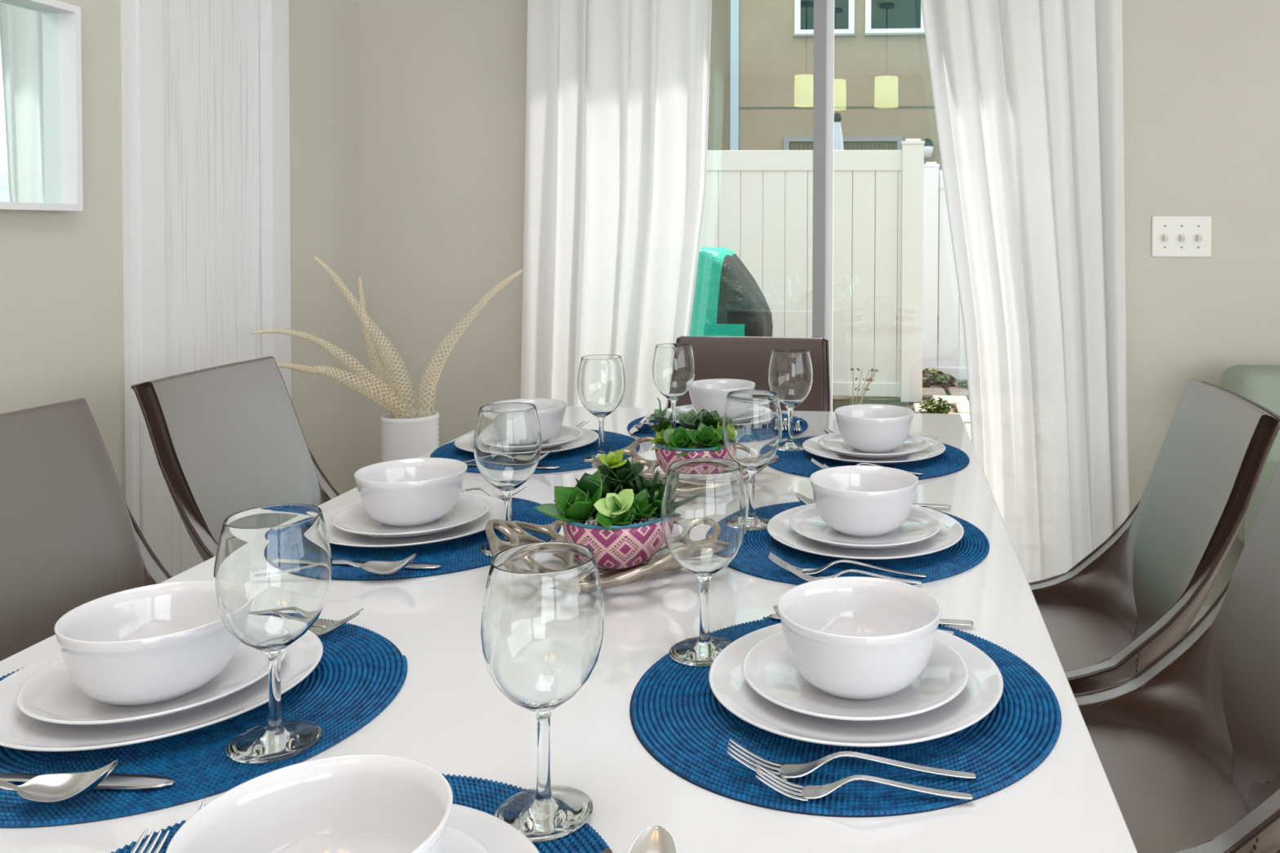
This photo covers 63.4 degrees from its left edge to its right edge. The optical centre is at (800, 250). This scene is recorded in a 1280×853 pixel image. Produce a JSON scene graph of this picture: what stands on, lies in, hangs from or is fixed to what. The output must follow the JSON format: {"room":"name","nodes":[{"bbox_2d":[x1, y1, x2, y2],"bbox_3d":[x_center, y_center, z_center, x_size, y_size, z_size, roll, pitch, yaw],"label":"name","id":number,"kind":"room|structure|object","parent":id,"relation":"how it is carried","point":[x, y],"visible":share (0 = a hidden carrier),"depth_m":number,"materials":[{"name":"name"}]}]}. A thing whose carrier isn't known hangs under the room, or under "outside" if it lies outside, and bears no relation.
{"room":"dining room","nodes":[
{"label":"dining room","id":0,"kind":"room"},
{"bbox_2d":[0,0,360,501],"bbox_3d":[-1.642,-0.138,-0.082,0.100,2.600,6.570,0,1,5],"label":"wall","id":1,"kind":"structure","parent":0,"point":[62,299],"depth_m":2.11,"materials":[{"name":"paint"}]},
{"bbox_2d":[0,0,83,210],"bbox_3d":[-1.425,-0.265,1.671,0.040,0.391,0.574,0,1,5],"label":"wall mirror","id":2,"kind":"object","parent":1,"relation":"attached to","point":[41,118],"visible":1,"depth_m":1.90,"materials":[{"name":"white paint"}]},
{"bbox_2d":[120,0,168,572],"bbox_3d":[-1.424,0.044,2.166,0.082,2.140,0.094,0,1,5],"label":"trim","id":3,"kind":"structure","parent":1,"relation":"attached to","point":[141,20],"depth_m":2.15,"materials":[{"name":"white paint"}]},
{"bbox_2d":[162,0,260,577],"bbox_3d":[-1.436,0.069,2.412,0.078,2.060,0.425,0,1,5],"label":"door","id":4,"kind":"structure","parent":1,"relation":"in","point":[211,47],"depth_m":2.40,"materials":[{"name":"white paint"}]},
{"bbox_2d":[257,0,291,399],"bbox_3d":[-1.384,0.034,2.646,0.082,2.140,0.085,0,1,5],"label":"trim","id":5,"kind":"structure","parent":1,"relation":"attached to","point":[273,15],"depth_m":2.61,"materials":[{"name":"white paint"}]},
{"bbox_2d":[562,516,664,568],"bbox_3d":[-0.221,0.344,1.225,0.129,0.060,0.129,0,1,5],"label":"pot","id":6,"kind":"object","parent":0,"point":[615,542],"depth_m":1.17,"materials":[{"name":"pink ceramic"}]},
{"bbox_2d":[359,0,1279,606],"bbox_3d":[1.058,-0.191,2.929,4.780,2.600,0.120,0,1,5],"label":"wall","id":7,"kind":"structure","parent":0,"point":[442,83],"depth_m":3.02,"materials":[{"name":"paint"}]},
{"bbox_2d":[812,0,834,411],"bbox_3d":[0.050,0.082,3.021,1.600,2.080,0.095,0,1,5],"label":"door","id":8,"kind":"structure","parent":7,"relation":"in","point":[824,10],"depth_m":2.98,"materials":[{"name":"grey metal"}]},
{"bbox_2d":[1151,216,1211,257],"bbox_3d":[1.073,-0.038,2.859,0.163,0.114,0.024,0,1,5],"label":"light switch","id":9,"kind":"object","parent":7,"relation":"attached to","point":[1171,236],"visible":1,"depth_m":2.86,"materials":[{"name":"white plastic"}]},
{"bbox_2d":[1187,605,1210,631],"bbox_3d":[2.138,1.067,2.798,2.590,0.100,0.015,0,1,5],"label":"baseboard","id":10,"kind":"structure","parent":7,"relation":"attached to","point":[1203,610],"depth_m":2.87,"materials":[{"name":"white paint"}]},
{"bbox_3d":[0.056,-1.276,2.865,2.264,0.052,0.127,0,1,5],"label":"curtain rod","id":11,"kind":"object","parent":7,"relation":"attached to","visible":0},
{"bbox_2d":[520,0,711,408],"bbox_3d":[-0.522,-0.084,2.906,0.569,2.348,0.091,0,1,2],"label":"sheer curtain","id":12,"kind":"object","parent":11,"relation":"hanging from","point":[617,94],"visible":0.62,"depth_m":2.88,"materials":[{"name":"white fabric"}]},
{"bbox_2d":[920,0,1129,582],"bbox_3d":[0.604,-0.077,2.806,0.623,2.348,0.102,0,1,5],"label":"sheer curtain","id":13,"kind":"object","parent":11,"relation":"hanging from","point":[1028,95],"visible":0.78,"depth_m":2.79,"materials":[{"name":"white fabric"}]},
{"bbox_3d":[0.780,1.203,-0.305,4.980,0.050,6.670,0,1,5],"label":"floor","id":14,"kind":"structure","parent":0,"visible":0},
{"bbox_2d":[0,398,172,661],"bbox_3d":[-0.944,0.688,1.436,0.520,0.892,0.420,0,1,5],"label":"dining chair","id":15,"kind":"object","parent":14,"relation":"on","point":[70,538],"visible":0.3,"depth_m":1.51,"materials":[{"name":"grey leather"}]},
{"bbox_2d":[130,355,340,561],"bbox_3d":[-0.919,0.676,1.970,0.520,0.892,0.420,0,1,5],"label":"dining chair","id":16,"kind":"object","parent":14,"relation":"on","point":[227,440],"visible":0.3,"depth_m":1.94,"materials":[{"name":"brown leather"}]},
{"bbox_2d":[380,409,439,462],"bbox_3d":[-1.020,0.766,2.661,0.143,0.678,0.143,-1,2,-43],"label":"floor vase","id":17,"kind":"object","parent":14,"relation":"on","point":[401,438],"visible":0.14,"depth_m":2.60,"materials":[{"name":"white ceramic"}]},
{"bbox_2d":[251,328,405,418],"bbox_3d":[-1.166,0.368,2.545,0.371,0.362,0.043,-1,2,-35],"label":"branch","id":18,"kind":"object","parent":17,"relation":"in","point":[267,331],"visible":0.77,"depth_m":2.55,"materials":[{"name":"beige plant"}]},
{"bbox_2d":[276,362,412,418],"bbox_3d":[-1.127,0.410,2.528,0.345,0.280,0.056,-1,2,-37],"label":"branch","id":19,"kind":"object","parent":17,"relation":"in","point":[309,369],"visible":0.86,"depth_m":2.53,"materials":[{"name":"beige plant"}]},
{"bbox_2d":[313,255,418,418],"bbox_3d":[-1.124,0.280,2.646,0.249,0.533,0.064,0,1,-13],"label":"branch","id":20,"kind":"object","parent":17,"relation":"in","point":[322,266],"visible":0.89,"depth_m":2.65,"materials":[{"name":"beige plant"}]},
{"bbox_2d":[358,276,408,418],"bbox_3d":[-1.129,0.311,2.732,0.250,0.472,0.047,1,1,34],"label":"branch","id":21,"kind":"object","parent":17,"relation":"in","point":[361,295],"visible":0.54,"depth_m":2.74,"materials":[{"name":"beige plant"}]},
{"bbox_2d":[416,269,524,417],"bbox_3d":[-0.885,0.299,2.709,0.284,0.496,0.058,0,1,-31],"label":"branch","id":22,"kind":"object","parent":17,"relation":"in","point":[437,378],"visible":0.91,"depth_m":2.67,"materials":[{"name":"beige plant"}]},
{"bbox_2d":[0,406,1137,852],"bbox_3d":[-0.232,0.763,1.315,1.014,0.750,2.069,0,1,5],"label":"dining table","id":23,"kind":"object","parent":14,"relation":"on","point":[449,715],"visible":0.26,"depth_m":0.87,"materials":[{"name":"white paint"}]},
{"bbox_2d":[0,617,407,827],"bbox_3d":[-0.547,0.393,0.892,0.379,0.004,0.377,0,1,-20],"label":"placemat","id":24,"kind":"object","parent":23,"relation":"on","point":[359,671],"visible":0.43,"depth_m":0.80,"materials":[{"name":"blue fabric"}]},
{"bbox_2d":[0,760,117,803],"bbox_3d":[-0.583,0.380,0.717,0.186,0.022,0.038,0,1,-9],"label":"spoon","id":25,"kind":"object","parent":24,"relation":"on","point":[55,788],"visible":1,"depth_m":0.73,"materials":[{"name":"silver metal"}]},
{"bbox_2d":[0,772,174,791],"bbox_3d":[-0.569,0.393,0.754,0.214,0.003,0.019,0,1,3],"label":"knife","id":26,"kind":"object","parent":24,"relation":"on","point":[113,781],"visible":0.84,"depth_m":0.75,"materials":[{"name":"silver metal"}]},
{"bbox_2d":[0,630,323,751],"bbox_3d":[-0.564,0.382,0.896,0.260,0.018,0.260,0,1,5],"label":"dinner plate","id":27,"kind":"object","parent":24,"relation":"on","point":[18,731],"visible":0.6,"depth_m":0.83,"materials":[{"name":"white ceramic"}]},
{"bbox_2d":[15,642,288,725],"bbox_3d":[-0.564,0.376,0.895,0.201,0.018,0.201,0,1,5],"label":"plate","id":28,"kind":"object","parent":27,"relation":"on","point":[50,695],"visible":0.48,"depth_m":0.85,"materials":[{"name":"white ceramic"}]},
{"bbox_2d":[53,579,240,706],"bbox_3d":[-0.557,0.345,0.882,0.145,0.069,0.145,0,1,-22],"label":"bowl","id":29,"kind":"object","parent":28,"relation":"on","point":[157,643],"visible":0.88,"depth_m":0.85,"materials":[{"name":"white ceramic"}]},
{"bbox_2d":[213,503,332,763],"bbox_3d":[-0.420,0.302,0.812,0.084,0.182,0.084,0,1,5],"label":"wine glass","id":30,"kind":"object","parent":24,"relation":"on","point":[272,578],"visible":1,"depth_m":0.79,"materials":[{"name":"clear glass"}]},
{"bbox_2d":[308,612,359,636],"bbox_3d":[-0.539,0.376,1.034,0.187,0.022,0.022,0,1,9],"label":"fork","id":31,"kind":"object","parent":24,"relation":"on","point":[318,631],"visible":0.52,"depth_m":1.02,"materials":[{"name":"silver metal"}]},
{"bbox_2d":[311,608,363,628],"bbox_3d":[-0.529,0.378,1.054,0.157,0.019,0.019,0,1,9],"label":"fork","id":32,"kind":"object","parent":24,"relation":"on","point":[323,624],"visible":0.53,"depth_m":1.04,"materials":[{"name":"silver metal"}]},
{"bbox_2d":[110,773,612,852],"bbox_3d":[-0.289,0.401,0.583,0.379,0.004,0.377,0,1,10],"label":"placemat","id":33,"kind":"object","parent":23,"relation":"on","point":[486,796],"visible":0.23,"depth_m":0.70,"materials":[{"name":"blue fabric"}]},
{"bbox_2d":[130,828,168,852],"bbox_3d":[-0.427,0.389,0.585,0.019,0.019,0.157,0,1,6],"label":"fork","id":34,"kind":"object","parent":33,"relation":"on","point":[134,850],"visible":1,"depth_m":0.66,"materials":[{"name":"silver metal"}]},
{"bbox_2d":[448,803,539,852],"bbox_3d":[-0.274,0.390,0.573,0.260,0.018,0.260,0,1,5],"label":"dinner plate","id":35,"kind":"object","parent":33,"relation":"on","point":[496,835],"visible":0.3,"depth_m":0.67,"materials":[{"name":"white ceramic"}]},
{"bbox_2d":[441,824,488,852],"bbox_3d":[-0.274,0.384,0.572,0.201,0.018,0.201,0,1,5],"label":"plate","id":36,"kind":"object","parent":35,"relation":"on","point":[456,841],"visible":0.18,"depth_m":0.65,"materials":[{"name":"white ceramic"}]},
{"bbox_2d":[165,753,453,852],"bbox_3d":[-0.271,0.353,0.570,0.145,0.069,0.145,0,1,-19],"label":"bowl","id":37,"kind":"object","parent":36,"relation":"on","point":[362,802],"visible":1,"depth_m":0.62,"materials":[{"name":"white ceramic"}]},
{"bbox_2d":[480,541,604,842],"bbox_3d":[-0.180,0.306,0.714,0.084,0.182,0.084,0,1,5],"label":"wine glass","id":38,"kind":"object","parent":33,"relation":"on","point":[543,617],"visible":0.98,"depth_m":0.69,"materials":[{"name":"clear glass"}]},
{"bbox_2d":[329,493,561,580],"bbox_3d":[-0.520,0.383,1.386,0.379,0.004,0.377,0,1,1],"label":"placemat","id":39,"kind":"object","parent":23,"relation":"on","point":[461,554],"visible":0.3,"depth_m":1.28,"materials":[{"name":"blue fabric"}]},
{"bbox_2d":[332,553,416,574],"bbox_3d":[-0.546,0.370,1.194,0.186,0.022,0.038,0,1,-4],"label":"spoon","id":40,"kind":"object","parent":39,"relation":"on","point":[379,567],"visible":0.82,"depth_m":1.20,"materials":[{"name":"silver metal"}]},
{"bbox_2d":[332,560,440,569],"bbox_3d":[-0.541,0.382,1.240,0.214,0.003,0.019,0,1,6],"label":"knife","id":41,"kind":"object","parent":39,"relation":"on","point":[411,566],"visible":0.44,"depth_m":1.23,"materials":[{"name":"silver metal"}]},
{"bbox_2d":[322,492,504,548],"bbox_3d":[-0.529,0.371,1.387,0.260,0.018,0.260,0,1,5],"label":"dinner plate","id":42,"kind":"object","parent":39,"relation":"on","point":[496,510],"visible":0.41,"depth_m":1.33,"materials":[{"name":"white ceramic"}]},
{"bbox_2d":[331,493,489,537],"bbox_3d":[-0.529,0.365,1.387,0.201,0.018,0.201,0,1,5],"label":"plate","id":43,"kind":"object","parent":42,"relation":"on","point":[353,519],"visible":0.66,"depth_m":1.37,"materials":[{"name":"white ceramic"}]},
{"bbox_2d":[354,457,467,527],"bbox_3d":[-0.531,0.334,1.390,0.145,0.069,0.145,0,1,-19],"label":"bowl","id":44,"kind":"object","parent":43,"relation":"on","point":[411,492],"visible":1,"depth_m":1.35,"materials":[{"name":"white ceramic"}]},
{"bbox_2d":[465,485,527,499],"bbox_3d":[-0.494,0.367,1.549,0.157,0.019,0.019,0,1,8],"label":"fork","id":45,"kind":"object","parent":39,"relation":"on","point":[487,492],"visible":0.59,"depth_m":1.54,"materials":[{"name":"silver metal"}]},
{"bbox_2d":[473,402,542,555],"bbox_3d":[-0.375,0.292,1.304,0.084,0.182,0.084,0,1,5],"label":"wine glass","id":46,"kind":"object","parent":39,"relation":"on","point":[508,439],"visible":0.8,"depth_m":1.27,"materials":[{"name":"clear glass"}]},
{"bbox_2d":[430,429,639,474],"bbox_3d":[-0.491,0.372,1.903,0.377,0.004,0.379,0,1,-31],"label":"placemat","id":47,"kind":"object","parent":23,"relation":"on","point":[570,460],"visible":0.25,"depth_m":1.85,"materials":[{"name":"blue fabric"}]},
{"bbox_2d":[465,462,559,469],"bbox_3d":[-0.518,0.371,1.750,0.214,0.003,0.019,0,1,6],"label":"knife","id":48,"kind":"object","parent":47,"relation":"on","point":[538,467],"visible":0.4,"depth_m":1.74,"materials":[{"name":"silver metal"}]},
{"bbox_2d":[453,425,598,455],"bbox_3d":[-0.509,0.360,1.900,0.260,0.018,0.260,0,1,5],"label":"dinner plate","id":49,"kind":"object","parent":47,"relation":"on","point":[464,442],"visible":0.27,"depth_m":1.89,"materials":[{"name":"white ceramic"}]},
{"bbox_2d":[471,425,582,449],"bbox_3d":[-0.509,0.354,1.900,0.201,0.018,0.201,0,1,5],"label":"plate","id":50,"kind":"object","parent":49,"relation":"on","point":[566,434],"visible":0.37,"depth_m":1.92,"materials":[{"name":"white ceramic"}]},
{"bbox_2d":[488,398,567,443],"bbox_3d":[-0.510,0.323,1.900,0.145,0.069,0.145,1,1,31],"label":"bowl","id":51,"kind":"object","parent":50,"relation":"on","point":[551,412],"visible":0.3,"depth_m":1.88,"materials":[{"name":"white ceramic"}]},
{"bbox_2d":[577,354,625,462],"bbox_3d":[-0.355,0.281,1.812,0.084,0.182,0.084,0,1,5],"label":"wine glass","id":52,"kind":"object","parent":47,"relation":"on","point":[601,379],"visible":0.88,"depth_m":1.78,"materials":[{"name":"clear glass"}]},
{"bbox_2d":[485,519,683,589],"bbox_3d":[-0.231,0.356,1.235,0.287,0.063,0.294,0,1,-18],"label":"tray","id":53,"kind":"object","parent":23,"relation":"on","point":[513,531],"visible":0.27,"depth_m":1.20,"materials":[{"name":"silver metal"}]},
{"bbox_2d":[533,449,664,568],"bbox_3d":[-0.222,0.308,1.223,0.197,0.130,0.131,0,1,-27],"label":"potted succulent","id":54,"kind":"object","parent":53,"relation":"in","point":[614,512],"visible":0.97,"depth_m":1.19,"materials":[{"name":"green plant"}]},
{"bbox_2d":[627,826,678,852],"bbox_3d":[-0.096,0.389,0.572,0.038,0.022,0.186,0,1,2],"label":"spoon","id":55,"kind":"object","parent":23,"relation":"on","point":[654,839],"visible":1,"depth_m":0.66,"materials":[{"name":"silver metal"}]},
{"bbox_2d":[591,428,778,484],"bbox_3d":[-0.188,0.349,1.658,0.304,0.058,0.304,0,1,-31],"label":"tray","id":56,"kind":"object","parent":23,"relation":"on","point":[650,473],"visible":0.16,"depth_m":1.71,"materials":[{"name":"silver metal"}]},
{"bbox_2d":[646,397,732,475],"bbox_3d":[-0.171,0.301,1.628,0.148,0.129,0.136,1,2,43],"label":"potted succulent","id":57,"kind":"object","parent":56,"relation":"in","point":[704,438],"visible":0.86,"depth_m":1.60,"materials":[{"name":"green plant"}]},
{"bbox_2d":[654,442,732,475],"bbox_3d":[-0.169,0.335,1.632,0.129,0.060,0.129,0,1,5],"label":"pot","id":58,"kind":"object","parent":57,"relation":"attached to","point":[666,453],"depth_m":1.58,"materials":[{"name":"pink ceramic"}]},
{"bbox_2d":[626,413,808,438],"bbox_3d":[-0.173,0.368,2.143,0.379,0.004,0.377,0,1,-15],"label":"placemat","id":59,"kind":"object","parent":23,"relation":"on","point":[803,424],"visible":0.09,"depth_m":2.12,"materials":[{"name":"blue"}]},
{"bbox_2d":[634,418,653,431],"bbox_3d":[-0.313,0.351,2.106,0.038,0.022,0.186,0,1,1],"label":"spoon","id":60,"kind":"object","parent":59,"relation":"on","point":[646,426],"visible":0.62,"depth_m":2.03,"materials":[{"name":"silver metal"}]},
{"bbox_2d":[652,342,695,427],"bbox_3d":[-0.249,0.278,1.997,0.084,0.182,0.084,0,1,5],"label":"wine glass","id":61,"kind":"object","parent":59,"relation":"on","point":[673,366],"visible":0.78,"depth_m":1.97,"materials":[{"name":"clear glass"}]},
{"bbox_2d":[664,404,782,424],"bbox_3d":[-0.169,0.356,2.166,0.260,0.018,0.260,0,1,5],"label":"dinner plate","id":62,"kind":"object","parent":59,"relation":"on","point":[668,412],"visible":0.04,"depth_m":2.18,"materials":[{"name":"white ceramic"}]},
{"bbox_2d":[675,404,697,415],"bbox_3d":[-0.169,0.350,2.166,0.201,0.018,0.201,0,1,5],"label":"plate","id":63,"kind":"object","parent":62,"relation":"on","point":[684,409],"visible":0.06,"depth_m":2.20,"materials":[{"name":"white ceramic"}]},
{"bbox_2d":[688,378,755,417],"bbox_3d":[-0.168,0.319,2.166,0.145,0.069,0.145,1,1,29],"label":"bowl","id":64,"kind":"object","parent":63,"relation":"on","point":[710,395],"visible":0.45,"depth_m":2.12,"materials":[{"name":"white ceramic"}]},
{"bbox_2d":[629,616,1062,817],"bbox_3d":[0.038,0.396,0.910,0.377,0.004,0.379,0,1,-17],"label":"placemat","id":65,"kind":"object","parent":23,"relation":"on","point":[676,715],"visible":0.44,"depth_m":0.81,"materials":[{"name":"blue fabric"}]},
{"bbox_2d":[661,457,748,666],"bbox_3d":[-0.093,0.300,0.989,0.084,0.182,0.084,0,1,5],"label":"wine glass","id":66,"kind":"object","parent":65,"relation":"on","point":[704,513],"visible":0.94,"depth_m":0.96,"materials":[{"name":"clear glass"}]},
{"bbox_2d":[726,738,976,780],"bbox_3d":[0.039,0.385,0.766,0.187,0.022,0.022,0,1,1],"label":"fork","id":67,"kind":"object","parent":65,"relation":"on","point":[787,771],"visible":1,"depth_m":0.76,"materials":[{"name":"silver metal"}]},
{"bbox_2d":[708,622,1003,746],"bbox_3d":[0.049,0.385,0.908,0.260,0.018,0.260,0,1,5],"label":"dinner plate","id":68,"kind":"object","parent":65,"relation":"on","point":[983,691],"visible":0.52,"depth_m":0.85,"materials":[{"name":"white ceramic"}]},
{"bbox_2d":[742,631,968,721],"bbox_3d":[0.049,0.378,0.908,0.201,0.018,0.201,0,1,5],"label":"plate","id":69,"kind":"object","parent":68,"relation":"on","point":[768,668],"visible":0.58,"depth_m":0.88,"materials":[{"name":"white ceramic"}]},
{"bbox_2d":[777,576,942,700],"bbox_3d":[0.052,0.347,0.899,0.145,0.069,0.145,0,1,-19],"label":"bowl","id":70,"kind":"object","parent":69,"relation":"on","point":[850,637],"visible":1,"depth_m":0.87,"materials":[{"name":"white ceramic"}]},
{"bbox_2d":[755,764,973,801],"bbox_3d":[0.047,0.387,0.738,0.157,0.019,0.019,0,1,1],"label":"fork","id":71,"kind":"object","parent":65,"relation":"on","point":[808,793],"visible":1,"depth_m":0.74,"materials":[{"name":"silver metal"}]},
{"bbox_2d":[768,613,973,626],"bbox_3d":[0.073,0.389,1.069,0.214,0.003,0.019,0,1,4],"label":"knife","id":72,"kind":"object","parent":65,"relation":"on","point":[775,616],"visible":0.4,"depth_m":1.06,"materials":[{"name":"silver metal"}]},
{"bbox_2d":[727,501,989,585],"bbox_3d":[0.062,0.386,1.367,0.377,0.004,0.379,1,2,43],"label":"placemat","id":73,"kind":"object","parent":23,"relation":"on","point":[752,558],"visible":0.29,"depth_m":1.27,"materials":[{"name":"blue fabric"}]},
{"bbox_2d":[721,389,782,530],"bbox_3d":[-0.067,0.291,1.419,0.084,0.182,0.084,0,1,5],"label":"wine glass","id":74,"kind":"object","parent":73,"relation":"on","point":[752,428],"visible":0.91,"depth_m":1.39,"materials":[{"name":"clear glass"}]},
{"bbox_2d":[795,493,814,504],"bbox_3d":[0.085,0.369,1.490,0.186,0.022,0.038,0,1,4],"label":"spoon","id":75,"kind":"object","parent":73,"relation":"on","point":[805,500],"visible":0.21,"depth_m":1.50,"materials":[{"name":"silver metal"}]},
{"bbox_2d":[768,551,926,577],"bbox_3d":[0.056,0.375,1.210,0.187,0.022,0.022,0,1,4],"label":"fork","id":76,"kind":"object","parent":73,"relation":"on","point":[778,561],"visible":0.92,"depth_m":1.21,"materials":[{"name":"silver metal"}]},
{"bbox_2d":[786,563,921,584],"bbox_3d":[0.063,0.378,1.185,0.157,0.019,0.019,0,1,2],"label":"fork","id":77,"kind":"object","parent":73,"relation":"on","point":[806,577],"visible":0.85,"depth_m":1.18,"materials":[{"name":"silver metal"}]},
{"bbox_2d":[766,502,964,560],"bbox_3d":[0.085,0.375,1.349,0.260,0.018,0.260,0,1,5],"label":"dinner plate","id":78,"kind":"object","parent":73,"relation":"on","point":[951,531],"visible":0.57,"depth_m":1.30,"materials":[{"name":"white ceramic"}]},
{"bbox_2d":[788,506,941,549],"bbox_3d":[0.085,0.369,1.349,0.201,0.018,0.201,0,1,5],"label":"plate","id":79,"kind":"object","parent":78,"relation":"on","point":[920,525],"visible":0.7,"depth_m":1.33,"materials":[{"name":"white ceramic"}]},
{"bbox_2d":[809,465,918,537],"bbox_3d":[0.084,0.338,1.354,0.145,0.069,0.145,0,1,-19],"label":"bowl","id":80,"kind":"object","parent":79,"relation":"on","point":[863,501],"visible":1,"depth_m":1.31,"materials":[{"name":"white ceramic"}]},
{"bbox_2d":[912,503,951,507],"bbox_3d":[0.116,0.379,1.517,0.214,0.003,0.019,0,1,4],"label":"knife","id":81,"kind":"object","parent":73,"relation":"on","point":[933,505],"visible":0.27,"depth_m":1.51,"materials":[{"name":"silver metal"}]},
{"bbox_2d":[767,435,969,479],"bbox_3d":[0.117,0.375,1.860,0.379,0.004,0.377,-1,2,-39],"label":"placemat","id":82,"kind":"object","parent":23,"relation":"on","point":[953,460],"visible":0.33,"depth_m":1.79,"materials":[{"name":"blue fabric"}]},
{"bbox_2d":[768,348,813,451],"bbox_3d":[-0.019,0.280,1.915,0.084,0.182,0.084,0,1,5],"label":"wine glass","id":83,"kind":"object","parent":82,"relation":"on","point":[790,373],"visible":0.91,"depth_m":1.88,"materials":[{"name":"clear glass"}]},
{"bbox_2d":[811,457,922,475],"bbox_3d":[0.112,0.365,1.711,0.187,0.022,0.022,0,1,4],"label":"fork","id":84,"kind":"object","parent":82,"relation":"on","point":[813,460],"visible":0.49,"depth_m":1.71,"materials":[{"name":"silver metal"}]},
{"bbox_2d":[802,432,945,465],"bbox_3d":[0.133,0.364,1.852,0.260,0.018,0.260,0,1,5],"label":"dinner plate","id":85,"kind":"object","parent":82,"relation":"on","point":[935,448],"visible":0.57,"depth_m":1.81,"materials":[{"name":"white ceramic"}]},
{"bbox_2d":[817,432,928,458],"bbox_3d":[0.133,0.358,1.852,0.201,0.018,0.201,0,1,5],"label":"plate","id":86,"kind":"object","parent":85,"relation":"on","point":[834,442],"visible":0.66,"depth_m":1.84,"materials":[{"name":"white ceramic"}]},
{"bbox_2d":[834,404,914,453],"bbox_3d":[0.134,0.327,1.851,0.145,0.069,0.145,1,1,29],"label":"bowl","id":87,"kind":"object","parent":86,"relation":"on","point":[864,428],"visible":1,"depth_m":1.80,"materials":[{"name":"white ceramic"}]},
{"bbox_2d":[666,336,830,411],"bbox_3d":[-0.145,0.671,2.367,0.420,0.892,0.520,0,1,5],"label":"dining chair","id":88,"kind":"object","parent":14,"relation":"on","point":[740,357],"visible":0.22,"depth_m":2.56,"materials":[{"name":"brown leather"}]},
{"bbox_2d":[1028,378,1279,693],"bbox_3d":[0.490,0.688,1.735,0.520,0.892,0.420,0,1,5],"label":"dining chair","id":89,"kind":"object","parent":14,"relation":"on","point":[1106,618],"visible":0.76,"depth_m":1.70,"materials":[{"name":"brown leather"}]},
{"bbox_2d":[1073,460,1279,852],"bbox_3d":[0.460,0.698,1.273,0.520,0.892,0.420,0,1,5],"label":"dining chair","id":90,"kind":"object","parent":14,"relation":"on","point":[1187,747],"visible":0.84,"depth_m":1.33,"materials":[{"name":"brown leather"}]},
{"bbox_2d":[1219,364,1279,545],"bbox_3d":[1.518,0.718,2.373,0.870,0.810,0.710,0,1,5],"label":"armchair","id":91,"kind":"object","parent":14,"relation":"on","point":[1259,384],"visible":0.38,"depth_m":2.54,"materials":[{"name":"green fabric"}]},
{"label":"outside","id":92,"kind":"structure","parent":0,"visible":0},
{"bbox_2d":[784,313,971,440],"bbox_3d":[2.249,1.113,9.015,21.000,0.139,12.110,0,1,5],"label":"ground","id":93,"kind":"structure","parent":92,"point":[957,396],"depth_m":7.50,"materials":[{"name":"concrete"}]},
{"bbox_2d":[688,247,773,337],"bbox_3d":[-0.585,0.575,4.829,0.903,1.170,0.609,0,1,5],"label":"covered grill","id":94,"kind":"object","parent":93,"relation":"on","point":[728,300],"visible":0.21,"depth_m":4.54,"materials":[{"name":"fabric"}]},
{"bbox_2d":[699,150,902,396],"bbox_3d":[-0.348,0.167,7.560,2.188,1.810,0.050,0,1,5],"label":"fence","id":95,"kind":"object","parent":93,"relation":"on","point":[776,180],"visible":0.45,"depth_m":7.50,"materials":[{"name":"white plastic"}]},
{"bbox_2d":[707,0,942,315],"bbox_3d":[1.501,-2.513,17.838,18.800,6.800,6.900,0,1,5],"label":"building","id":96,"kind":"structure","parent":93,"relation":"on","point":[761,75],"depth_m":14.97,"materials":[{"name":"beige paint"}]},
{"bbox_2d":[790,142,897,198],"bbox_3d":[0.631,-0.440,14.970,1.568,2.270,0.010,0,1,5],"label":"fence","id":97,"kind":"object","parent":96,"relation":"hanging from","point":[793,146],"depth_m":14.93,"materials":[{"name":"white plastic"}]},
{"bbox_2d":[924,138,933,158],"bbox_3d":[1.843,-1.475,14.753,0.198,0.280,0.190,-1,2,-43],"label":"wall lantern","id":98,"kind":"object","parent":96,"relation":"attached to","point":[928,146],"visible":0.78,"depth_m":14.68,"materials":[{"name":"white plastic"}]},
{"bbox_2d":[849,368,878,404],"bbox_3d":[0.405,0.939,6.460,0.187,0.382,0.027,0,1,5],"label":"plant","id":99,"kind":"object","parent":93,"relation":"on","point":[870,380],"visible":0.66,"depth_m":6.46,"materials":[{"name":"brown plant"}]},
{"bbox_2d":[900,138,924,402],"bbox_3d":[0.819,0.149,7.463,0.166,1.920,0.166,0,1,5],"label":"fence post","id":100,"kind":"object","parent":93,"relation":"on","point":[913,149],"visible":0.94,"depth_m":7.39,"materials":[{"name":"white plastic"}]},
{"bbox_2d":[922,161,939,381],"bbox_3d":[1.065,0.186,8.346,0.132,1.810,0.132,0,1,5],"label":"fence post","id":101,"kind":"object","parent":93,"relation":"on","point":[931,184],"visible":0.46,"depth_m":8.29,"materials":[{"name":"white plastic"}]},
{"bbox_2d":[918,395,952,413],"bbox_3d":[0.892,1.046,6.726,0.235,0.162,0.174,0,1,5],"label":"shrub","id":102,"kind":"object","parent":93,"relation":"on","point":[944,408],"visible":0.76,"depth_m":6.71,"materials":[{"name":"green plant"}]},
{"bbox_2d":[922,368,956,387],"bbox_3d":[1.018,1.016,8.024,0.426,0.168,0.284,0,1,5],"label":"shrub","id":103,"kind":"object","parent":93,"relation":"on","point":[949,381],"visible":0.61,"depth_m":7.98,"materials":[{"name":"green plant"}]},
{"bbox_2d":[937,169,967,380],"bbox_3d":[1.688,0.208,8.295,1.110,1.715,0.050,0,1,5],"label":"fence","id":104,"kind":"object","parent":93,"relation":"on","point":[949,306],"visible":0.23,"depth_m":8.33,"materials":[{"name":"white plastic"}]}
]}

